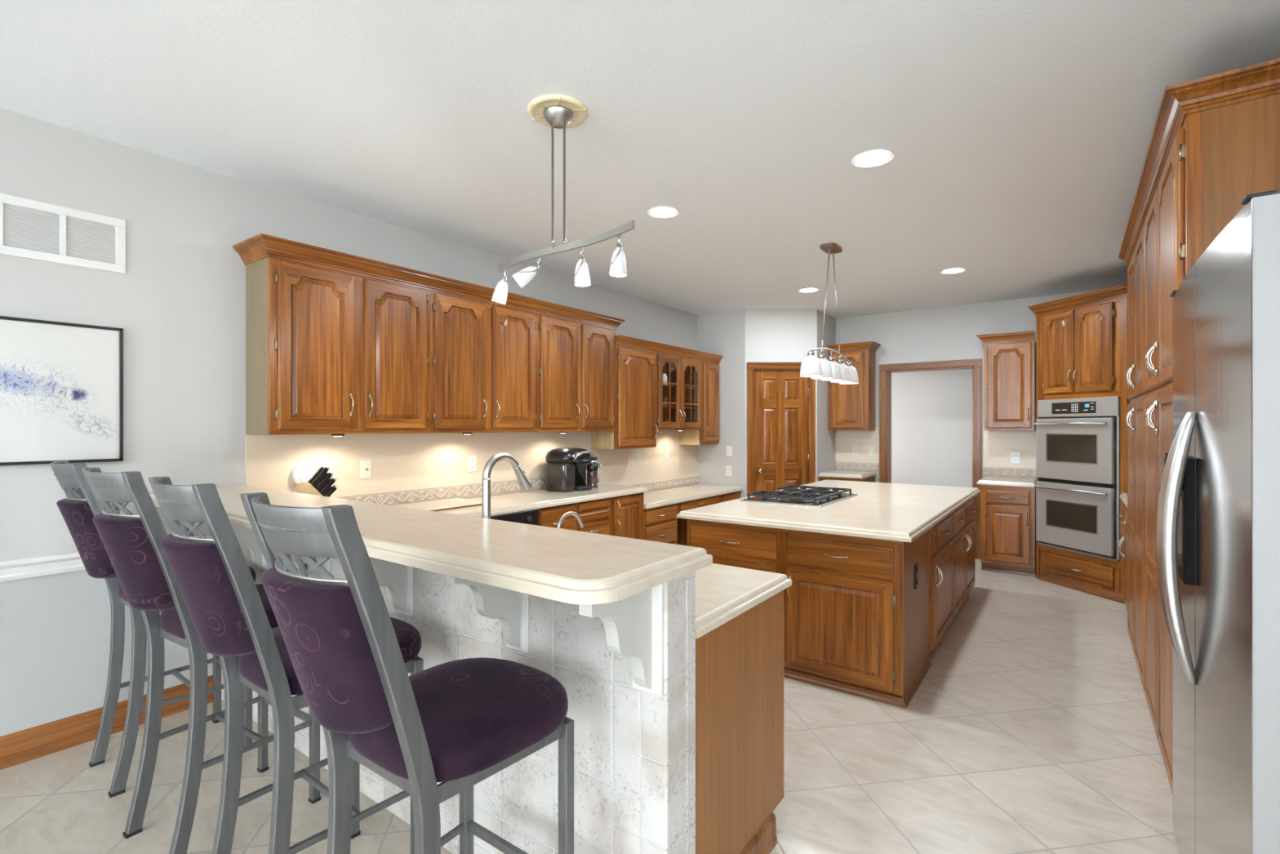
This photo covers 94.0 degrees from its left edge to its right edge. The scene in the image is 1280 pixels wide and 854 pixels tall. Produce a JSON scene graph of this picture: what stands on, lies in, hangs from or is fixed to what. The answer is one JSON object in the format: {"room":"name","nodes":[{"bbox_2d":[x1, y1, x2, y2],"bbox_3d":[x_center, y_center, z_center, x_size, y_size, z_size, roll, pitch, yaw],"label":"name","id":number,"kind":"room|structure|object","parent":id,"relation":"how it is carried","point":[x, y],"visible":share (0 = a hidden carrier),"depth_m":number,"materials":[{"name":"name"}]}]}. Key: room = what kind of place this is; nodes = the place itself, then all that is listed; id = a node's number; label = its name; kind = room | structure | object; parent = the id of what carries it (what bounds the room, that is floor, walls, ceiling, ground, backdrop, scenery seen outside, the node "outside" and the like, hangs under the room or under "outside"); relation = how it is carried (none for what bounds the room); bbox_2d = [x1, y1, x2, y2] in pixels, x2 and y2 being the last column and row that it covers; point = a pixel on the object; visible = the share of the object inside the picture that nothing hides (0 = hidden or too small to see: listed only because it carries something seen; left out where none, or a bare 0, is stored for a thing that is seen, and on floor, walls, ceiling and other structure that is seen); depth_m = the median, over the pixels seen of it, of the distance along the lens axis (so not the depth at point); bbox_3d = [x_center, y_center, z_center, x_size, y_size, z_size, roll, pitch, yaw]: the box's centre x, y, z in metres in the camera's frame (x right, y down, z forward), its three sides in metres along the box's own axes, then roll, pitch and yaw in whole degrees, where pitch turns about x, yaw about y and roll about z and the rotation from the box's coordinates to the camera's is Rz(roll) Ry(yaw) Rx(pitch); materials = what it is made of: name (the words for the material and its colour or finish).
{"room":"kitchen","nodes":[
{"label":"kitchen","id":0,"kind":"room"},
{"bbox_2d":[0,107,697,736],"bbox_3d":[-3.042,0.048,2.074,0.150,2.740,12.800,0,0,36],"label":"wall","id":1,"kind":"structure","parent":0,"point":[179,303],"depth_m":2.86,"materials":[{"name":"grey paint"}]},
{"bbox_2d":[0,315,123,465],"bbox_3d":[-2.736,-0.147,2.346,0.024,0.618,1.090,0,0,36],"label":"framed picture","id":2,"kind":"object","parent":1,"relation":"attached to","point":[61,384],"visible":1,"depth_m":2.61,"materials":[{"name":"black"}]},
{"bbox_2d":[0,192,125,273],"bbox_3d":[-2.545,-0.842,2.630,0.018,0.252,0.432,0,0,36],"label":"air vent","id":3,"kind":"object","parent":1,"relation":"in","point":[63,212],"visible":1,"depth_m":2.63,"materials":[{"name":"metal"}]},
{"bbox_2d":[0,534,212,582],"bbox_3d":[-4.426,0.602,0.005,0.028,0.083,7.625,0,0,36],"label":"chair rail","id":4,"kind":"object","parent":1,"relation":"attached to","point":[15,569],"depth_m":2.56,"materials":[{"name":"white paint"}]},
{"bbox_2d":[0,675,213,769],"bbox_3d":[-4.428,1.353,0.007,0.022,0.130,7.625,0,0,36],"label":"baseboard","id":5,"kind":"structure","parent":1,"relation":"attached to","point":[19,747],"depth_m":2.63,"materials":[{"name":"brown wood"}]},
{"bbox_2d":[292,462,312,484],"bbox_3d":[-1.940,0.276,3.434,0.035,0.126,0.096,0,0,36],"label":"plate","id":6,"kind":"object","parent":1,"relation":"attached to","point":[302,472],"visible":0.92,"depth_m":3.42,"materials":[{"name":"white"}]},
{"bbox_2d":[315,462,328,471],"bbox_3d":[-1.883,0.273,3.538,0.006,0.118,0.072,0,0,36],"label":"switch plate","id":7,"kind":"object","parent":1,"relation":"attached to","point":[318,465],"visible":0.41,"depth_m":3.53,"materials":[{"name":"beige"}]},
{"bbox_2d":[245,256,430,435],"bbox_3d":[-1.709,-0.412,3.496,0.335,0.910,0.942,0,0,36],"label":"upper cabinet","id":8,"kind":"object","parent":1,"relation":"attached to","point":[328,351],"visible":1,"depth_m":3.29,"materials":[{"name":"brown wood"}]},
{"bbox_2d":[231,233,625,329],"bbox_3d":[-1.148,-0.912,4.267,0.351,0.090,2.976,0,0,36],"label":"crown molding","id":9,"kind":"structure","parent":8,"relation":"on","point":[261,246],"depth_m":3.57,"materials":[{"name":"brown wood"}]},
{"bbox_2d":[360,459,371,479],"bbox_3d":[-1.722,0.270,3.756,0.012,0.118,0.072,0,0,36],"label":"switch plate","id":10,"kind":"object","parent":1,"relation":"attached to","point":[365,464],"visible":1,"depth_m":3.75,"materials":[{"name":"beige"}]},
{"bbox_2d":[334,472,586,505],"bbox_3d":[-1.252,0.478,4.407,0.012,0.100,2.844,0,0,36],"label":"tile border","id":11,"kind":"object","parent":1,"relation":"attached to","point":[468,491],"visible":0.46,"depth_m":4.22,"materials":[{"name":"beige"}]},
{"bbox_2d":[245,429,697,498],"bbox_3d":[-0.720,0.348,5.157,0.004,0.680,4.793,0,0,36],"label":"backsplash","id":12,"kind":"structure","parent":1,"relation":"attached to","point":[399,461],"depth_m":4.15,"materials":[{"name":"paint"}]},
{"bbox_2d":[468,455,476,471],"bbox_3d":[-1.241,0.278,4.425,0.008,0.118,0.072,0,0,36],"label":"outlet plate","id":13,"kind":"object","parent":1,"relation":"attached to","point":[473,459],"visible":1,"depth_m":4.42,"materials":[{"name":"beige"}]},
{"bbox_2d":[430,290,537,432],"bbox_3d":[-1.158,-0.412,4.259,0.335,0.910,0.942,0,0,36],"label":"upper cabinet","id":14,"kind":"object","parent":1,"relation":"attached to","point":[483,355],"visible":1,"depth_m":4.12,"materials":[{"name":"brown wood"}]},
{"bbox_2d":[537,313,615,431],"bbox_3d":[-0.599,-0.412,5.033,0.335,0.910,0.966,0,0,36],"label":"upper cabinet","id":15,"kind":"object","parent":1,"relation":"attached to","point":[576,360],"visible":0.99,"depth_m":4.89,"materials":[{"name":"brown wood"}]},
{"bbox_2d":[591,346,657,448],"bbox_3d":[-0.125,-0.259,5.689,0.335,0.929,0.650,0,0,36],"label":"upper cabinet","id":16,"kind":"object","parent":1,"relation":"attached to","point":[636,427],"visible":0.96,"depth_m":5.54,"materials":[{"name":"brown wood"}]},
{"bbox_2d":[635,448,640,460],"bbox_3d":[-0.015,0.291,6.123,0.008,0.118,0.085,0,0,36],"label":"outlet plate","id":17,"kind":"object","parent":1,"relation":"attached to","point":[637,451],"visible":1,"depth_m":6.12,"materials":[{"name":"beige"}]},
{"bbox_2d":[631,476,697,491],"bbox_3d":[0.135,0.639,6.327,0.012,0.088,1.884,0,0,36],"label":"tile border","id":18,"kind":"object","parent":1,"relation":"attached to","point":[655,486],"visible":0.56,"depth_m":6.58,"materials":[{"name":"beige"}]},
{"bbox_2d":[664,446,668,458],"bbox_3d":[0.294,0.291,6.548,0.010,0.130,0.075,0,0,36],"label":"switch plate","id":19,"kind":"object","parent":1,"relation":"attached to","point":[666,449],"visible":1,"depth_m":6.54,"materials":[{"name":"beige"}]},
{"bbox_2d":[656,353,701,429],"bbox_3d":[0.322,-0.345,6.308,0.335,0.756,0.872,0,0,36],"label":"upper cabinet","id":20,"kind":"object","parent":1,"relation":"attached to","point":[678,402],"visible":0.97,"depth_m":6.31,"materials":[{"name":"brown wood"}]},
{"bbox_2d":[662,373,666,384],"bbox_3d":[0.247,-0.486,6.199,0.072,0.120,0.071,0,0,36],"label":"canister","id":21,"kind":"object","parent":20,"relation":"on","point":[664,376],"visible":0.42,"depth_m":6.17,"materials":[{"name":"white"}]},
{"bbox_2d":[615,334,723,364],"bbox_3d":[0.273,-0.769,6.234,0.351,0.090,1.999,0,0,36],"label":"crown molding","id":22,"kind":"structure","parent":20,"relation":"on","point":[624,341],"depth_m":5.96,"materials":[{"name":"brown wood"}]},
{"bbox_2d":[662,384,696,389],"bbox_3d":[0.295,-0.419,6.327,0.238,0.014,0.830,0,0,36],"label":"shelf","id":23,"kind":"object","parent":20,"relation":"attached to","point":[664,386],"depth_m":6.45,"materials":[{"name":"brown wood"}]},
{"bbox_2d":[662,405,696,408],"bbox_3d":[0.295,-0.204,6.327,0.238,0.014,0.830,0,0,36],"label":"shelf","id":24,"kind":"object","parent":20,"relation":"attached to","point":[664,406],"depth_m":6.46,"materials":[{"name":"brown wood"}]},
{"bbox_2d":[679,360,719,444],"bbox_3d":[0.699,-0.259,6.829,0.335,0.929,0.410,0,0,36],"label":"upper cabinet","id":25,"kind":"object","parent":1,"relation":"attached to","point":[708,433],"visible":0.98,"depth_m":6.71,"materials":[{"name":"brown wood"}]},
{"bbox_2d":[221,546,695,853],"bbox_3d":[-1.023,0.890,2.357,2.791,1.055,0.146,0,0,36],"label":"wall","id":26,"kind":"structure","parent":0,"point":[634,748],"depth_m":1.64,"materials":[{"name":"tile"}]},
{"bbox_2d":[231,524,267,569],"bbox_3d":[-1.843,0.515,2.709,0.090,0.305,0.245,0,0,36],"label":"corbel","id":27,"kind":"object","parent":26,"relation":"attached to","point":[246,537],"visible":0.32,"depth_m":2.75,"materials":[{"name":"grey paint"}]},
{"bbox_2d":[289,554,330,576],"bbox_3d":[-1.372,0.515,2.370,0.090,0.305,0.245,0,0,36],"label":"corbel","id":28,"kind":"object","parent":26,"relation":"attached to","point":[326,564],"visible":0.09,"depth_m":2.44,"materials":[{"name":"grey paint"}]},
{"bbox_2d":[368,556,413,616],"bbox_3d":[-0.906,0.515,2.033,0.090,0.305,0.245,0,0,36],"label":"corbel","id":29,"kind":"object","parent":26,"relation":"attached to","point":[398,578],"visible":0.49,"depth_m":2.09,"materials":[{"name":"grey paint"}]},
{"bbox_2d":[149,485,712,604],"bbox_3d":[-1.099,0.341,2.208,2.838,0.045,0.480,0,0,36],"label":"countertop","id":30,"kind":"structure","parent":26,"relation":"on","point":[566,566],"depth_m":1.54,"materials":[{"name":"stone"}]},
{"bbox_2d":[445,574,528,653],"bbox_3d":[-0.436,0.515,1.693,0.090,0.305,0.245,0,0,36],"label":"corbel","id":31,"kind":"object","parent":26,"relation":"attached to","point":[511,607],"visible":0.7,"depth_m":1.74,"materials":[{"name":"grey paint"}]},
{"bbox_2d":[578,583,662,695],"bbox_3d":[-0.049,0.515,1.414,0.090,0.305,0.245,0,0,36],"label":"corbel","id":32,"kind":"object","parent":26,"relation":"attached to","point":[633,624],"visible":0.73,"depth_m":1.46,"materials":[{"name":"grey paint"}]},
{"bbox_2d":[0,558,1178,853],"bbox_3d":[0.939,1.448,0.617,8.600,0.060,15.500,0,0,36],"label":"floor","id":33,"kind":"structure","parent":0,"point":[1028,728],"depth_m":2.46,"materials":[{"name":"tile"}]},
{"bbox_2d":[49,459,255,797],"bbox_3d":[-2.046,0.777,2.546,0.454,1.281,0.680,0,0,38],"label":"bar stool","id":34,"kind":"object","parent":33,"relation":"on","point":[79,506],"visible":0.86,"depth_m":2.34,"materials":[{"name":"purple fabric"}]},
{"bbox_2d":[81,466,320,853],"bbox_3d":[-1.536,0.777,2.141,0.454,1.281,0.680,0,0,32],"label":"bar stool","id":35,"kind":"object","parent":33,"relation":"on","point":[131,541],"visible":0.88,"depth_m":1.94,"materials":[{"name":"purple fabric"}]},
{"bbox_2d":[148,475,423,853],"bbox_3d":[-1.002,0.777,1.749,0.454,1.281,0.680,0,0,37],"label":"bar stool","id":36,"kind":"object","parent":33,"relation":"on","point":[213,576],"visible":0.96,"depth_m":1.54,"materials":[{"name":"purple fabric"}]},
{"bbox_2d":[240,492,573,853],"bbox_3d":[-0.486,0.777,1.354,0.454,1.281,0.680,0,0,36],"label":"bar stool","id":37,"kind":"object","parent":33,"relation":"on","point":[458,723],"visible":1,"depth_m":1.16,"materials":[{"name":"purple fabric"}]},
{"bbox_2d":[490,508,537,524],"bbox_3d":[-1.110,0.994,4.073,0.620,0.848,0.600,0,0,36],"label":"dishwasher","id":38,"kind":"object","parent":33,"relation":"on","point":[527,517],"visible":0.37,"depth_m":4.02,"materials":[{"name":"black"}]},
{"bbox_2d":[537,502,575,530],"bbox_3d":[-0.815,0.994,4.485,0.627,0.848,0.405,0,0,36],"label":"base cabinet","id":39,"kind":"object","parent":33,"relation":"on","point":[549,517],"visible":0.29,"depth_m":4.31,"materials":[{"name":"brown wood"}]},
{"bbox_2d":[575,497,610,535],"bbox_3d":[-0.574,0.994,4.819,0.627,0.848,0.415,0,0,36],"label":"base cabinet","id":40,"kind":"object","parent":33,"relation":"on","point":[595,514],"visible":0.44,"depth_m":4.65,"materials":[{"name":"brown wood"}]},
{"bbox_2d":[610,492,644,539],"bbox_3d":[-0.315,0.994,5.177,0.627,0.848,0.465,0,0,36],"label":"base cabinet","id":41,"kind":"object","parent":33,"relation":"on","point":[627,511],"visible":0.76,"depth_m":5.00,"materials":[{"name":"brown wood"}]},
{"bbox_2d":[644,502,677,544],"bbox_3d":[-0.013,1.071,5.612,0.607,0.693,0.560,0,0,36],"label":"base cabinet","id":42,"kind":"object","parent":33,"relation":"on","point":[660,523],"visible":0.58,"depth_m":5.45,"materials":[{"name":"brown wood"}]},
{"bbox_2d":[644,484,742,513],"bbox_3d":[0.377,0.758,6.152,0.607,0.150,1.887,0,0,36],"label":"countertop","id":43,"kind":"structure","parent":42,"relation":"on","point":[654,499],"depth_m":6.06,"materials":[{"name":"stone"}]},
{"bbox_2d":[677,491,740,545],"bbox_3d":[0.793,1.071,6.728,0.607,0.693,0.462,0,0,36],"label":"base cabinet","id":44,"kind":"object","parent":33,"relation":"on","point":[682,522],"visible":0.1,"depth_m":6.66,"materials":[{"name":"brown wood"}]},
{"bbox_2d":[694,590,783,853],"bbox_3d":[0.098,0.994,2.064,0.636,0.848,0.683,0,0,36],"label":"base cabinet","id":45,"kind":"object","parent":33,"relation":"on","point":[739,743],"visible":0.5,"depth_m":1.85,"materials":[{"name":"brown wood"}]},
{"bbox_2d":[435,483,791,638],"bbox_3d":[-0.134,0.548,3.582,2.788,0.041,2.874,0,0,36],"label":"countertop","id":46,"kind":"structure","parent":45,"relation":"on","point":[723,593],"depth_m":2.10,"materials":[{"name":"stone"}]},
{"bbox_2d":[291,481,321,495],"bbox_3d":[-1.822,0.416,3.284,0.090,0.224,0.180,0,0,36],"label":"knife block","id":47,"kind":"object","parent":46,"relation":"on","point":[304,487],"visible":0.22,"depth_m":3.24,"materials":[{"name":"brown wood"}]},
{"bbox_2d":[307,465,324,483],"bbox_3d":[-1.818,0.290,3.327,0.027,0.136,0.128,0,0,36],"label":"kitchen knife","id":48,"kind":"object","parent":47,"relation":"in","point":[322,467],"visible":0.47,"depth_m":3.33,"materials":[{"name":"black plastic"}]},
{"bbox_2d":[310,466,329,486],"bbox_3d":[-1.782,0.290,3.302,0.027,0.136,0.128,0,0,36],"label":"kitchen knife","id":49,"kind":"object","parent":47,"relation":"in","point":[325,470],"visible":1,"depth_m":3.31,"materials":[{"name":"black plastic"}]},
{"bbox_2d":[313,471,328,488],"bbox_3d":[-1.805,0.318,3.346,0.027,0.133,0.125,0,0,36],"label":"kitchen knife","id":50,"kind":"object","parent":47,"relation":"in","point":[324,475],"visible":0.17,"depth_m":3.35,"materials":[{"name":"black plastic"}]},
{"bbox_2d":[315,471,333,490],"bbox_3d":[-1.769,0.318,3.320,0.027,0.133,0.125,0,0,36],"label":"kitchen knife","id":51,"kind":"object","parent":47,"relation":"in","point":[330,473],"visible":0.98,"depth_m":3.32,"materials":[{"name":"black plastic"}]},
{"bbox_2d":[319,476,336,495],"bbox_3d":[-1.757,0.349,3.337,0.027,0.125,0.118,0,0,36],"label":"kitchen knife","id":52,"kind":"object","parent":47,"relation":"in","point":[333,479],"visible":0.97,"depth_m":3.34,"materials":[{"name":"black plastic"}]},
{"bbox_2d":[324,484,337,497],"bbox_3d":[-1.748,0.385,3.349,0.027,0.107,0.100,0,0,36],"label":"kitchen knife","id":53,"kind":"object","parent":47,"relation":"in","point":[334,487],"visible":0.73,"depth_m":3.36,"materials":[{"name":"black plastic"}]},
{"bbox_2d":[394,497,481,511],"bbox_3d":[-1.335,0.518,3.925,0.360,0.020,0.600,0,0,36],"label":"cutting board","id":54,"kind":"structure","parent":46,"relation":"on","point":[454,503],"depth_m":3.90,"materials":[{"name":"plastic"}]},
{"bbox_2d":[481,452,532,519],"bbox_3d":[-0.541,0.315,2.330,0.117,0.427,0.254,0,0,36],"label":"kitchen faucet","id":55,"kind":"object","parent":46,"relation":"on","point":[525,483],"visible":0.77,"depth_m":2.25,"materials":[{"name":"silver metal"}]},
{"bbox_2d":[544,447,593,492],"bbox_3d":[-0.607,0.353,4.920,0.321,0.350,0.423,0,0,36],"label":"coffee maker","id":56,"kind":"object","parent":46,"relation":"on","point":[566,467],"visible":1,"depth_m":4.83,"materials":[{"name":"grey"}]},
{"bbox_2d":[574,484,592,490],"bbox_3d":[-0.480,0.511,4.954,0.120,0.034,0.176,0,0,36],"label":"drip tray","id":57,"kind":"object","parent":56,"relation":"on","point":[577,487],"depth_m":4.91,"materials":[{"name":"black"}]},
{"bbox_2d":[556,511,584,528],"bbox_3d":[-0.256,0.414,2.108,0.047,0.228,0.151,0,0,36],"label":"filter faucet","id":58,"kind":"object","parent":46,"relation":"on","point":[570,513],"visible":0.43,"depth_m":2.10,"materials":[{"name":"silver metal"}]},
{"bbox_2d":[586,456,602,488],"bbox_3d":[-0.400,0.395,5.184,0.105,0.266,0.151,0,0,36],"label":"milk frother","id":59,"kind":"object","parent":46,"relation":"on","point":[592,469],"visible":0.8,"depth_m":5.13,"materials":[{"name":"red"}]},
{"bbox_2d":[687,497,975,708],"bbox_3d":[1.589,0.994,4.426,1.355,0.848,2.682,0,0,36],"label":"kitchen island","id":60,"kind":"object","parent":33,"relation":"on","point":[864,617],"visible":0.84,"depth_m":3.27,"materials":[{"name":"brown wood"}]},
{"bbox_2d":[676,480,980,542],"bbox_3d":[1.585,0.548,4.437,1.357,0.041,2.750,0,0,36],"label":"island countertop","id":61,"kind":"structure","parent":60,"relation":"on","point":[898,512],"depth_m":3.70,"materials":[{"name":"stone"}]},
{"bbox_2d":[739,484,857,506],"bbox_3d":[1.188,0.499,4.403,0.580,0.057,0.840,0,0,36],"label":"gas cooktop","id":62,"kind":"object","parent":61,"relation":"in","point":[815,496],"visible":1,"depth_m":4.23,"materials":[{"name":"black metal"}]},
{"bbox_2d":[915,562,918,589],"bbox_3d":[1.517,0.818,3.268,0.009,0.130,0.075,0,0,36],"label":"outlet","id":63,"kind":"object","parent":60,"relation":"attached to","point":[916,563],"depth_m":3.25,"materials":[{"name":"black plastic"}]},
{"bbox_2d":[819,475,875,482],"bbox_3d":[2.393,0.994,6.889,0.455,0.848,0.636,0,0,36],"label":"base cabinet","id":64,"kind":"object","parent":33,"relation":"on","point":[872,478],"visible":0.12,"depth_m":6.71,"materials":[{"name":"brown wood"}]},
{"bbox_2d":[818,470,876,478],"bbox_3d":[2.403,0.548,6.891,0.483,0.041,0.606,0,0,36],"label":"countertop","id":65,"kind":"structure","parent":64,"relation":"on","point":[836,473],"depth_m":6.74,"materials":[{"name":"stone"}]},
{"bbox_2d":[980,484,1035,575],"bbox_3d":[3.686,0.994,5.955,0.447,0.848,0.636,0,0,36],"label":"base cabinet","id":66,"kind":"object","parent":33,"relation":"on","point":[1007,513],"visible":0.95,"depth_m":5.72,"materials":[{"name":"brown wood"}]},
{"bbox_2d":[976,475,1035,487],"bbox_3d":[3.680,0.548,5.968,0.482,0.041,0.606,0,0,36],"label":"countertop","id":67,"kind":"structure","parent":66,"relation":"on","point":[987,480],"depth_m":5.81,"materials":[{"name":"stone"}]},
{"bbox_2d":[1027,284,1130,604],"bbox_3d":[4.062,0.148,5.234,0.691,2.540,1.250,0,0,-13],"label":"tall cabinet","id":68,"kind":"object","parent":33,"relation":"on","point":[1082,340],"visible":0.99,"depth_m":5.09,"materials":[{"name":"brown wood"}]},
{"bbox_2d":[1034,396,1119,561],"bbox_3d":[3.993,0.425,5.226,0.589,1.335,0.742,0,0,-13],"label":"double wall oven","id":69,"kind":"object","parent":68,"relation":"in","point":[1077,486],"visible":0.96,"depth_m":5.11,"materials":[{"name":"silver metal"}]},
{"bbox_2d":[1116,504,1127,610],"bbox_3d":[3.832,0.994,4.263,0.660,0.848,0.800,0,0,36],"label":"base cabinet","id":70,"kind":"object","parent":33,"relation":"on","point":[1122,545],"visible":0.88,"depth_m":4.45,"materials":[{"name":"brown wood"}]},
{"bbox_2d":[1120,493,1127,507],"bbox_3d":[3.880,0.548,4.241,0.695,0.041,0.820,0,0,36],"label":"countertop","id":71,"kind":"structure","parent":70,"relation":"on","point":[1123,496],"depth_m":4.50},
{"bbox_2d":[1118,57,1279,795],"bbox_3d":[2.895,0.116,2.914,0.748,2.605,2.581,0,0,36],"label":"pantry cabinet","id":72,"kind":"object","parent":33,"relation":"on","point":[1197,173],"visible":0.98,"depth_m":2.38,"materials":[{"name":"brown wood"}]},
{"bbox_2d":[1156,190,1279,853],"bbox_3d":[1.754,0.471,1.433,0.777,1.854,1.113,0,0,36],"label":"refrigerator","id":73,"kind":"object","parent":33,"relation":"on","point":[1218,519],"visible":1,"depth_m":1.28,"materials":[{"name":"silver"}]},
{"bbox_2d":[0,0,1279,318],"bbox_3d":[0.939,-1.352,0.617,8.600,0.060,15.500,0,0,36],"label":"ceiling","id":74,"kind":"structure","parent":0,"point":[1019,133],"depth_m":2.55,"materials":[{"name":"white"}]},
{"bbox_2d":[527,94,588,128],"bbox_3d":[-0.343,-1.313,2.502,0.252,0.017,0.252,0,0,36],"label":"ceiling medallion","id":75,"kind":"object","parent":74,"relation":"attached to","point":[536,106],"visible":0.71,"depth_m":2.46,"materials":[{"name":"beige paint"}]},
{"bbox_2d":[491,105,634,303],"bbox_3d":[-0.335,-0.933,2.466,0.839,0.754,0.178,0,0,36],"label":"track light","id":76,"kind":"object","parent":75,"relation":"hanging from","point":[557,117],"visible":1,"depth_m":2.46,"materials":[{"name":"silver metal"}]},
{"bbox_2d":[647,205,679,217],"bbox_3d":[0.142,-1.320,3.681,0.196,0.004,0.196,0,0,36],"label":"recessed light","id":77,"kind":"object","parent":74,"relation":"in","point":[663,211],"visible":1,"depth_m":3.67,"materials":[{"name":"white paint"}]},
{"bbox_2d":[798,287,819,293],"bbox_3d":[1.637,-1.320,5.791,0.196,0.004,0.196,0,0,36],"label":"recessed light","id":78,"kind":"object","parent":74,"relation":"in","point":[811,289],"visible":1,"depth_m":5.78,"materials":[{"name":"white paint"}]},
{"bbox_2d":[800,242,858,383],"bbox_3d":[1.413,-0.832,4.407,0.148,0.980,0.998,0,0,36],"label":"pendant","id":79,"kind":"object","parent":74,"relation":"hanging from","point":[812,366],"visible":1,"depth_m":4.34,"materials":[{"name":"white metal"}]},
{"bbox_2d":[851,149,893,167],"bbox_3d":[1.146,-1.320,2.943,0.196,0.004,0.196,0,0,36],"label":"recessed light","id":80,"kind":"object","parent":74,"relation":"in","point":[873,157],"visible":1,"depth_m":2.94,"materials":[{"name":"white paint"}]},
{"bbox_2d":[940,267,966,274],"bbox_3d":[2.660,-1.320,5.071,0.196,0.004,0.196,0,0,36],"label":"recessed light","id":81,"kind":"object","parent":74,"relation":"in","point":[953,270],"visible":1,"depth_m":5.06,"materials":[{"name":"white paint"}]},
{"bbox_2d":[697,309,745,497],"bbox_3d":[0.921,0.048,7.001,0.745,2.740,0.120,0,0,36],"label":"wall","id":82,"kind":"structure","parent":0,"point":[722,333],"depth_m":6.86,"materials":[{"name":"grey paint"}]},
{"bbox_2d":[725,466,731,475],"bbox_3d":[1.017,0.513,6.853,0.072,0.118,0.008,0,0,36],"label":"outlet plate","id":83,"kind":"object","parent":82,"relation":"attached to","point":[728,468],"visible":1,"depth_m":6.85,"materials":[{"name":"beige"}]},
{"bbox_2d":[726,445,732,456],"bbox_3d":[1.020,0.283,6.850,0.072,0.118,0.010,0,0,36],"label":"switch plate","id":84,"kind":"object","parent":82,"relation":"attached to","point":[729,448],"visible":1,"depth_m":6.84,"materials":[{"name":"beige"}]},
{"bbox_2d":[745,309,817,497],"bbox_3d":[1.593,0.048,6.801,0.811,2.740,0.120,0,0,-1],"label":"wall","id":85,"kind":"structure","parent":0,"point":[771,335],"depth_m":6.74,"materials":[{"name":"grey paint"}]},
{"bbox_2d":[754,370,808,492],"bbox_3d":[1.603,0.386,6.754,0.618,2.040,0.104,0,0,-1],"label":"door","id":86,"kind":"structure","parent":85,"relation":"in","point":[780,397],"depth_m":6.77,"materials":[{"name":"brown wood"}]},
{"bbox_2d":[746,361,815,496],"bbox_3d":[1.591,0.347,6.789,0.772,2.142,0.144,0,0,-1],"label":"door frame","id":87,"kind":"structure","parent":85,"relation":"attached to","point":[752,366],"depth_m":6.72,"materials":[{"name":"brown wood"}]},
{"bbox_2d":[817,309,835,481],"bbox_3d":[2.183,0.048,7.104,0.120,2.740,0.785,0,0,36],"label":"wall","id":88,"kind":"structure","parent":0,"point":[826,438],"depth_m":6.97,"materials":[{"name":"grey paint"}]},
{"bbox_2d":[891,368,972,487],"bbox_3d":[3.764,0.048,7.261,4.800,2.740,1.300,0,0,36],"label":"wall","id":89,"kind":"structure","parent":0,"point":[931,411],"depth_m":7.85,"materials":[{"name":"grey paint"}]},
{"bbox_2d":[835,290,1094,482],"bbox_3d":[3.828,0.048,6.333,3.450,2.740,0.130,0,0,36],"label":"wall","id":90,"kind":"structure","parent":0,"point":[946,333],"depth_m":6.63,"materials":[{"name":"grey paint"}]},
{"bbox_2d":[826,341,880,430],"bbox_3d":[2.503,-0.457,6.988,0.520,1.000,0.347,0,0,36],"label":"upper cabinet","id":91,"kind":"object","parent":90,"relation":"attached to","point":[851,406],"visible":0.8,"depth_m":6.88,"materials":[{"name":"brown wood"}]},
{"bbox_2d":[852,444,858,454],"bbox_3d":[2.578,0.280,7.145,0.075,0.118,0.008,0,0,36],"label":"outlet plate","id":92,"kind":"object","parent":90,"relation":"attached to","point":[855,447],"visible":1,"depth_m":7.14,"materials":[{"name":"beige"}]},
{"bbox_2d":[835,427,879,463],"bbox_3d":[2.599,0.273,7.138,0.515,0.510,0.004,0,0,36],"label":"backsplash","id":93,"kind":"structure","parent":90,"relation":"attached to","point":[845,439],"depth_m":7.13,"materials":[{"name":"paint"}]},
{"bbox_2d":[835,462,879,471],"bbox_3d":[2.592,0.481,7.133,0.504,0.093,0.012,0,0,36],"label":"tile border","id":94,"kind":"object","parent":90,"relation":"attached to","point":[839,465],"visible":1,"depth_m":7.12,"materials":[{"name":"beige"}]},
{"bbox_2d":[868,445,875,456],"bbox_3d":[2.728,0.292,7.036,0.075,0.118,0.010,0,0,36],"label":"switch plate","id":95,"kind":"object","parent":90,"relation":"attached to","point":[871,448],"visible":1,"depth_m":7.03,"materials":[{"name":"beige"}]},
{"bbox_2d":[879,358,982,559],"bbox_3d":[3.262,0.348,6.728,1.050,2.140,0.159,0,0,36],"label":"door frame","id":96,"kind":"structure","parent":90,"relation":"attached to","point":[886,371],"depth_m":6.65,"materials":[{"name":"brown wood"}]},
{"bbox_2d":[976,330,1035,431],"bbox_3d":[3.739,-0.446,6.095,0.495,0.977,0.347,0,0,36],"label":"upper cabinet","id":97,"kind":"object","parent":90,"relation":"attached to","point":[1010,365],"visible":1,"depth_m":5.97,"materials":[{"name":"brown wood"}]},
{"bbox_2d":[982,427,1035,468],"bbox_3d":[3.870,0.273,6.220,0.510,0.510,0.004,0,0,36],"label":"backsplash","id":98,"kind":"structure","parent":90,"relation":"attached to","point":[997,445],"depth_m":6.24,"materials":[{"name":"paint"}]},
{"bbox_2d":[982,466,1035,478],"bbox_3d":[3.859,0.481,6.218,0.504,0.093,0.012,0,0,36],"label":"tile border","id":99,"kind":"object","parent":90,"relation":"attached to","point":[987,471],"visible":0.91,"depth_m":6.22,"materials":[{"name":"beige"}]},
{"bbox_2d":[1010,451,1020,463],"bbox_3d":[3.896,0.325,6.193,0.085,0.125,0.008,0,0,36],"label":"outlet plate","id":100,"kind":"object","parent":90,"relation":"attached to","point":[1015,455],"visible":1,"depth_m":6.19,"materials":[{"name":"white"}]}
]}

